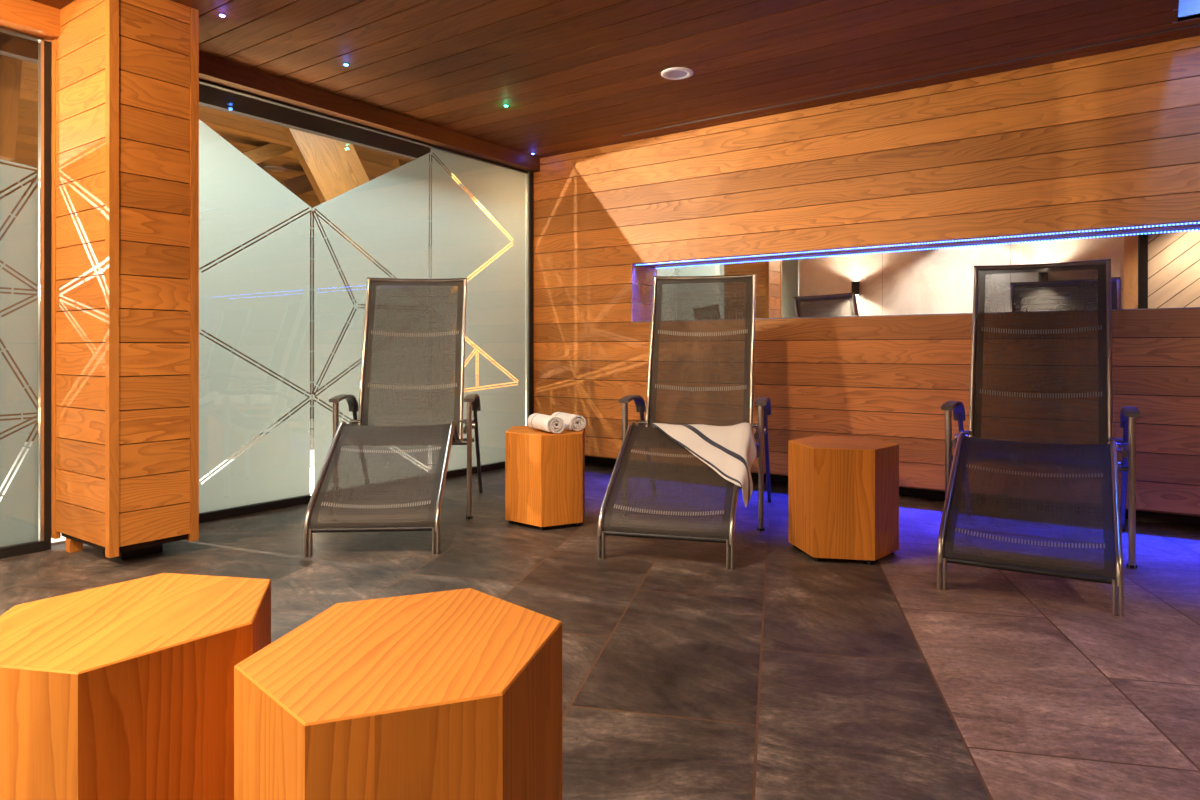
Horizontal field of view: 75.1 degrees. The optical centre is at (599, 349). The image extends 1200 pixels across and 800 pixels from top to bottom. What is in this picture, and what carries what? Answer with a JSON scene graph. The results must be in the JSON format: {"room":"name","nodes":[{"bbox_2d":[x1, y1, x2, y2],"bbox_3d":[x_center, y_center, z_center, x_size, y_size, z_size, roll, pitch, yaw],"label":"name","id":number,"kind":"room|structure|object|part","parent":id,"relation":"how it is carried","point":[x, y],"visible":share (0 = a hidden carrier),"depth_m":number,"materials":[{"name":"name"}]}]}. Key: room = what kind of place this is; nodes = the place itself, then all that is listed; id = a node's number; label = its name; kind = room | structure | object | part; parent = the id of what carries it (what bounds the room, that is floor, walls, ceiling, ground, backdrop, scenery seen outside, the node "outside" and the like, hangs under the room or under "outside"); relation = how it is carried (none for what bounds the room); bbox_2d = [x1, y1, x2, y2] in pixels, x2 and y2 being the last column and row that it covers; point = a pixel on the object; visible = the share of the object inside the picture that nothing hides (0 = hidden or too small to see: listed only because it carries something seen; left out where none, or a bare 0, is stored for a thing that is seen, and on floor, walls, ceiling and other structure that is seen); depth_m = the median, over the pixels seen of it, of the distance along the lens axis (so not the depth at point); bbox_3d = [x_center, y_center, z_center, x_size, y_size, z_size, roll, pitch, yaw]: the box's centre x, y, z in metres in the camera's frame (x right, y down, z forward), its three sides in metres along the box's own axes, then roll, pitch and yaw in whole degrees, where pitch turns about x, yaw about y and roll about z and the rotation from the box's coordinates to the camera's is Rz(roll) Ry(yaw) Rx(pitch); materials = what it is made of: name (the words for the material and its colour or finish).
{"room":"spa relaxation room","nodes":[
{"label":"spa relaxation room","id":0,"kind":"room"},
{"bbox_2d":[0,416,351,544],"bbox_3d":[-3.355,0.893,6.522,4.750,0.011,8.900,0,0,36],"label":"floor","id":1,"kind":"structure","parent":0,"point":[62,539],"depth_m":5.80,"materials":[{"name":"beige tile"}]},
{"bbox_2d":[0,195,395,441],"bbox_3d":[-5.531,-0.350,7.649,0.100,2.500,10.000,0,0,36],"label":"wall","id":2,"kind":"structure","parent":0,"point":[3,196],"depth_m":9.18,"materials":[{"name":"glass"}]},
{"bbox_2d":[0,60,451,245],"bbox_3d":[-3.655,-1.900,6.491,4.900,0.899,9.500,0,0,36],"label":"ceiling","id":3,"kind":"structure","parent":0,"point":[245,134],"depth_m":6.84,"materials":[{"name":"brown wood"}]},
{"bbox_2d":[0,54,21,160],"bbox_3d":[-3.020,-1.286,3.942,0.100,0.643,0.160,0,0,36],"label":"roof timber","id":4,"kind":"structure","parent":3,"relation":"attached to","point":[10,67],"depth_m":3.93,"materials":[{"name":"brown wood"}]},
{"bbox_2d":[243,143,292,163],"bbox_3d":[-2.789,-2.035,7.443,0.140,1.046,1.748,0,0,36],"label":"roof timber","id":5,"kind":"structure","parent":3,"relation":"attached to","point":[257,155],"depth_m":7.03,"materials":[{"name":"brown wood"}]},
{"bbox_2d":[280,174,313,195],"bbox_3d":[-2.158,-2.266,8.839,0.140,1.587,3.206,0,0,36],"label":"roof timber","id":6,"kind":"structure","parent":3,"relation":"attached to","point":[298,185],"depth_m":7.63,"materials":[{"name":"brown wood"}]},
{"bbox_2d":[281,126,375,261],"bbox_3d":[-2.338,-1.512,7.041,0.250,1.532,1.225,0,0,36],"label":"roof timber","id":7,"kind":"structure","parent":3,"relation":"attached to","point":[333,168],"depth_m":6.89,"materials":[{"name":"brown wood"}]},
{"bbox_2d":[391,159,429,213],"bbox_3d":[-2.024,-1.931,7.995,0.120,1.152,0.681,0,0,36],"label":"roof timber","id":8,"kind":"structure","parent":3,"relation":"attached to","point":[397,163],"depth_m":7.92,"materials":[{"name":"brown wood"}]},
{"bbox_2d":[429,245,641,303],"bbox_3d":[-0.716,-0.750,10.167,5.000,3.300,0.100,0,0,36],"label":"wall","id":9,"kind":"structure","parent":0,"point":[431,245],"depth_m":11.35,"materials":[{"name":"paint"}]},
{"bbox_2d":[0,463,1199,799],"bbox_3d":[-0.693,0.900,4.186,14.000,0.001,12.000,0,0,36],"label":"floor","id":10,"kind":"structure","parent":0,"point":[783,673],"depth_m":2.36,"materials":[{"name":"tile"}]},
{"bbox_2d":[0,26,50,558],"bbox_3d":[-3.081,-0.248,2.713,0.052,2.297,2.025,0,0,36],"label":"glass panel","id":11,"kind":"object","parent":10,"relation":"on","point":[25,507],"depth_m":3.47,"materials":[{"name":"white glass"}]},
{"bbox_2d":[51,0,198,559],"bbox_3d":[-2.137,-0.309,3.510,0.588,2.419,0.366,0,0,36],"label":"column","id":12,"kind":"structure","parent":10,"relation":"on","point":[125,73],"depth_m":3.34,"materials":[{"name":"brown wood"}]},
{"bbox_2d":[0,573,270,799],"bbox_3d":[-0.742,0.657,1.231,0.389,0.485,0.470,0,0,36],"label":"stool","id":13,"kind":"object","parent":10,"relation":"on","point":[122,690],"visible":0.95,"depth_m":1.10,"materials":[{"name":"brown wood"}]},
{"bbox_2d":[199,79,314,522],"bbox_3d":[-1.992,-0.257,4.233,0.052,2.314,0.984,0,0,36],"label":"glass panel","id":14,"kind":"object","parent":10,"relation":"on","point":[255,301],"depth_m":4.33,"materials":[{"name":"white glass"}]},
{"bbox_2d":[304,277,481,556],"bbox_3d":[-1.050,0.241,4.176,0.756,1.338,1.528,0,0,-4],"label":"recliner","id":15,"kind":"object","parent":10,"relation":"on","point":[384,469],"visible":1,"depth_m":4.39,"materials":[{"name":"grey fabric"}]},
{"bbox_3d":[-1.312,0.584,3.887,0.022,0.435,0.988,0,0,-4],"label":"seat rail","id":16,"kind":"part","parent":15,"relation":"part of","materials":[{"name":"silver metal"}]},
{"bbox_3d":[-1.398,0.589,4.133,0.026,0.622,0.034,0,0,-4],"label":"leg","id":17,"kind":"part","parent":15,"relation":"part of","materials":[{"name":"silver metal"}]},
{"bbox_3d":[-1.410,0.300,4.313,0.056,0.111,0.433,0,0,-4],"label":"armrest","id":18,"kind":"part","parent":15,"relation":"part of","materials":[{"name":"grey plastic"}]},
{"bbox_3d":[-1.352,0.043,4.474,0.020,0.922,0.274,0,0,-4],"label":"rail","id":19,"kind":"part","parent":15,"relation":"part of","materials":[{"name":"silver metal"}]},
{"bbox_3d":[-0.751,0.584,3.925,0.022,0.435,0.988,0,0,-4],"label":"seat rail","id":20,"kind":"part","parent":15,"relation":"part of","materials":[{"name":"silver metal"}]},
{"bbox_3d":[-0.791,0.043,4.513,0.020,0.922,0.274,0,0,-4],"label":"rail","id":21,"kind":"part","parent":15,"relation":"part of","materials":[{"name":"silver metal"}]},
{"bbox_3d":[-0.700,0.589,4.180,0.026,0.622,0.034,0,0,-4],"label":"leg","id":22,"kind":"part","parent":15,"relation":"part of","materials":[{"name":"silver metal"}]},
{"bbox_3d":[-0.712,0.300,4.361,0.056,0.111,0.433,0,0,-4],"label":"armrest","id":23,"kind":"part","parent":15,"relation":"part of","materials":[{"name":"grey plastic"}]},
{"bbox_2d":[234,588,561,799],"bbox_3d":[-0.274,0.657,1.114,0.453,0.485,0.464,0,0,36],"label":"stool","id":24,"kind":"object","parent":10,"relation":"on","point":[450,694],"visible":1,"depth_m":0.98,"materials":[{"name":"brown wood"}]},
{"bbox_2d":[505,426,584,529],"bbox_3d":[-0.286,0.661,4.153,0.526,0.477,0.460,0,0,36],"label":"stool","id":25,"kind":"object","parent":10,"relation":"on","point":[545,471],"visible":0.94,"depth_m":3.94,"materials":[{"name":"brown wood"}]},
{"bbox_2d":[527,413,564,432],"bbox_3d":[-0.283,0.380,4.057,0.101,0.085,0.270,0,0,-27],"label":"rolled towel","id":26,"kind":"object","parent":25,"relation":"on","point":[547,423],"visible":1,"depth_m":3.96,"materials":[{"name":"white fabric"}]},
{"bbox_2d":[551,412,585,430],"bbox_3d":[-0.175,0.381,4.179,0.100,0.082,0.270,0,0,-27],"label":"rolled towel","id":27,"kind":"object","parent":25,"relation":"on","point":[574,422],"visible":0.67,"depth_m":4.07,"materials":[{"name":"white fabric"}]},
{"bbox_2d":[597,273,770,568],"bbox_3d":[0.473,0.241,4.016,0.756,1.338,1.528,0,0,16],"label":"recliner","id":28,"kind":"object","parent":10,"relation":"on","point":[701,364],"visible":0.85,"depth_m":4.23,"materials":[{"name":"grey fabric"}]},
{"bbox_3d":[0.130,0.584,3.831,0.022,0.435,0.988,0,0,16],"label":"seat rail","id":29,"kind":"part","parent":28,"relation":"part of","materials":[{"name":"silver metal"}]},
{"bbox_3d":[0.131,0.589,4.092,0.026,0.622,0.034,0,0,16],"label":"leg","id":30,"kind":"part","parent":28,"relation":"part of","materials":[{"name":"silver metal"}]},
{"bbox_3d":[0.179,0.300,4.266,0.056,0.111,0.433,0,0,16],"label":"armrest","id":31,"kind":"part","parent":28,"relation":"part of","materials":[{"name":"grey plastic"}]},
{"bbox_3d":[0.288,0.043,4.398,0.020,0.922,0.274,0,0,16],"label":"rail","id":32,"kind":"part","parent":28,"relation":"part of","materials":[{"name":"silver metal"}]},
{"bbox_2d":[652,423,757,506],"bbox_3d":[0.480,0.519,3.733,0.525,0.332,0.607,0,0,16],"label":"towel","id":33,"kind":"object","parent":28,"relation":"on","point":[731,451],"visible":0.89,"depth_m":3.67,"materials":[{"name":"white fabric"}]},
{"bbox_3d":[0.671,0.584,3.680,0.022,0.435,0.988,0,0,16],"label":"seat rail","id":34,"kind":"part","parent":28,"relation":"part of","materials":[{"name":"silver metal"}]},
{"bbox_3d":[0.829,0.043,4.247,0.020,0.922,0.274,0,0,16],"label":"rail","id":35,"kind":"part","parent":28,"relation":"part of","materials":[{"name":"silver metal"}]},
{"bbox_3d":[0.805,0.589,3.904,0.026,0.622,0.034,0,0,16],"label":"leg","id":36,"kind":"part","parent":28,"relation":"part of","materials":[{"name":"silver metal"}]},
{"bbox_3d":[0.854,0.300,4.077,0.056,0.111,0.433,0,0,16],"label":"armrest","id":37,"kind":"part","parent":28,"relation":"part of","materials":[{"name":"grey plastic"}]},
{"bbox_2d":[788,435,898,563],"bbox_3d":[1.087,0.657,3.524,0.432,0.485,0.549,0,0,-7],"label":"stool","id":38,"kind":"object","parent":10,"relation":"on","point":[843,491],"visible":1,"depth_m":3.30,"materials":[{"name":"brown wood"}]},
{"bbox_2d":[937,259,1140,616],"bbox_3d":[1.915,0.241,3.434,0.756,1.338,1.528,0,0,32],"label":"recliner","id":39,"kind":"object","parent":10,"relation":"on","point":[1032,487],"visible":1,"depth_m":3.52,"materials":[{"name":"grey fabric"}]},
{"bbox_3d":[1.607,0.589,3.602,0.026,0.622,0.034,0,0,32],"label":"leg","id":40,"kind":"part","parent":39,"relation":"part of","materials":[{"name":"silver metal"}]},
{"bbox_3d":[1.534,0.584,3.352,0.022,0.435,0.988,0,0,32],"label":"seat rail","id":41,"kind":"part","parent":39,"relation":"part of","materials":[{"name":"silver metal"}]},
{"bbox_3d":[1.701,0.300,3.755,0.056,0.111,0.433,0,0,32],"label":"armrest","id":42,"kind":"part","parent":39,"relation":"part of","materials":[{"name":"grey plastic"}]},
{"bbox_3d":[1.843,0.043,3.853,0.020,0.922,0.274,0,0,32],"label":"rail","id":43,"kind":"part","parent":39,"relation":"part of","materials":[{"name":"silver metal"}]},
{"bbox_3d":[2.321,0.043,3.558,0.020,0.922,0.274,0,0,32],"label":"rail","id":44,"kind":"part","parent":39,"relation":"part of","materials":[{"name":"silver metal"}]},
{"bbox_3d":[2.013,0.584,3.057,0.022,0.435,0.988,0,0,32],"label":"seat rail","id":45,"kind":"part","parent":39,"relation":"part of","materials":[{"name":"silver metal"}]},
{"bbox_3d":[2.298,0.300,3.389,0.056,0.111,0.433,0,0,32],"label":"armrest","id":46,"kind":"part","parent":39,"relation":"part of","materials":[{"name":"grey plastic"}]},
{"bbox_3d":[2.203,0.589,3.235,0.026,0.622,0.034,0,0,32],"label":"leg","id":47,"kind":"part","parent":39,"relation":"part of","materials":[{"name":"silver metal"}]},
{"bbox_2d":[31,0,1199,157],"bbox_3d":[0.807,-1.540,1.513,7.650,0.040,6.600,0,0,36],"label":"ceiling","id":48,"kind":"structure","parent":0,"point":[571,75],"depth_m":3.96,"materials":[{"name":"brown wood"}]},
{"bbox_2d":[0,0,59,41],"bbox_3d":[-3.162,-1.460,2.528,0.115,0.119,2.430,0,0,36],"label":"trim","id":49,"kind":"structure","parent":48,"relation":"attached to","point":[30,17],"depth_m":3.40,"materials":[{"name":"brown wood"}]},
{"bbox_2d":[661,67,692,79],"bbox_3d":[0.423,-1.515,4.284,0.176,0.010,0.176,0,0,36],"label":"ceiling speaker","id":50,"kind":"object","parent":48,"relation":"attached to","point":[675,73],"visible":1,"depth_m":4.28,"materials":[{"name":"white plastic"}]},
{"bbox_2d":[667,71,686,77],"bbox_3d":[0.423,-1.516,4.284,0.116,0.005,0.116,0,0,13],"label":"grille","id":51,"kind":"object","parent":50,"relation":"attached to","point":[670,74],"depth_m":4.29,"materials":[{"name":"grey"}]},
{"bbox_2d":[622,24,1199,135],"bbox_3d":[2.801,-1.518,3.646,6.490,0.007,0.022,0,0,36],"label":"trim","id":52,"kind":"structure","parent":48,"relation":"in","point":[1195,25],"depth_m":4.30,"materials":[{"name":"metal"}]},
{"bbox_2d":[1174,0,1199,22],"bbox_3d":[2.935,-1.611,2.665,1.570,0.179,1.290,0,0,36],"label":"ceiling light","id":53,"kind":"object","parent":48,"relation":"attached to","point":[1186,8],"visible":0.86,"depth_m":3.60,"materials":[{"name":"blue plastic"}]},
{"bbox_2d":[452,36,1199,526],"bbox_3d":[2.245,-0.475,4.407,8.480,2.750,0.280,0,0,36],"label":"wall","id":54,"kind":"structure","parent":0,"point":[1111,139],"depth_m":4.63,"materials":[{"name":"brown wood"}]},
{"bbox_2d":[199,53,539,171],"bbox_3d":[-1.383,-1.467,5.012,0.115,0.104,2.960,0,0,36],"label":"ceiling beam","id":55,"kind":"structure","parent":54,"relation":"attached to","point":[212,69],"depth_m":4.75,"materials":[{"name":"brown wood"}]},
{"bbox_2d":[311,111,533,492],"bbox_3d":[-1.128,-0.258,5.434,0.060,2.315,1.975,0,0,36],"label":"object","id":56,"kind":"structure","parent":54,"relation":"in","point":[387,215],"depth_m":5.55,"materials":[{"name":"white glass"}]},
{"bbox_2d":[632,307,1199,321],"bbox_3d":[1.890,-0.204,4.499,4.065,0.006,0.023,0,0,36],"label":"trim","id":57,"kind":"structure","parent":54,"relation":"attached to","point":[1183,307],"depth_m":4.55,"materials":[{"name":"brown"}]},
{"bbox_2d":[634,221,1199,265],"bbox_3d":[1.906,-0.621,4.522,4.055,0.008,0.020,0,0,36],"label":"led strip","id":58,"kind":"object","parent":54,"relation":"attached to","point":[1197,221],"visible":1,"depth_m":4.47,"materials":[{"name":"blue plastic"}]},
{"bbox_2d":[643,225,1199,320],"bbox_3d":[1.988,-0.415,4.637,4.095,0.420,0.006,0,0,36],"label":"wall mirror","id":59,"kind":"object","parent":54,"relation":"attached to","point":[1156,267],"visible":0.59,"depth_m":4.63,"materials":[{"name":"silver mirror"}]},
{"bbox_3d":[-2.389,-0.310,0.886,4.283,2.420,0.100,0,0,36],"label":"wall","id":60,"kind":"structure","parent":0,"visible":0},
{"bbox_2d":[0,32,446,167],"bbox_3d":[-2.432,-1.544,4.041,0.060,0.352,5.740,0,0,36],"label":"trim","id":61,"kind":"structure","parent":60,"relation":"attached to","point":[13,46],"depth_m":4.72,"materials":[{"name":"black wood"}]}
]}

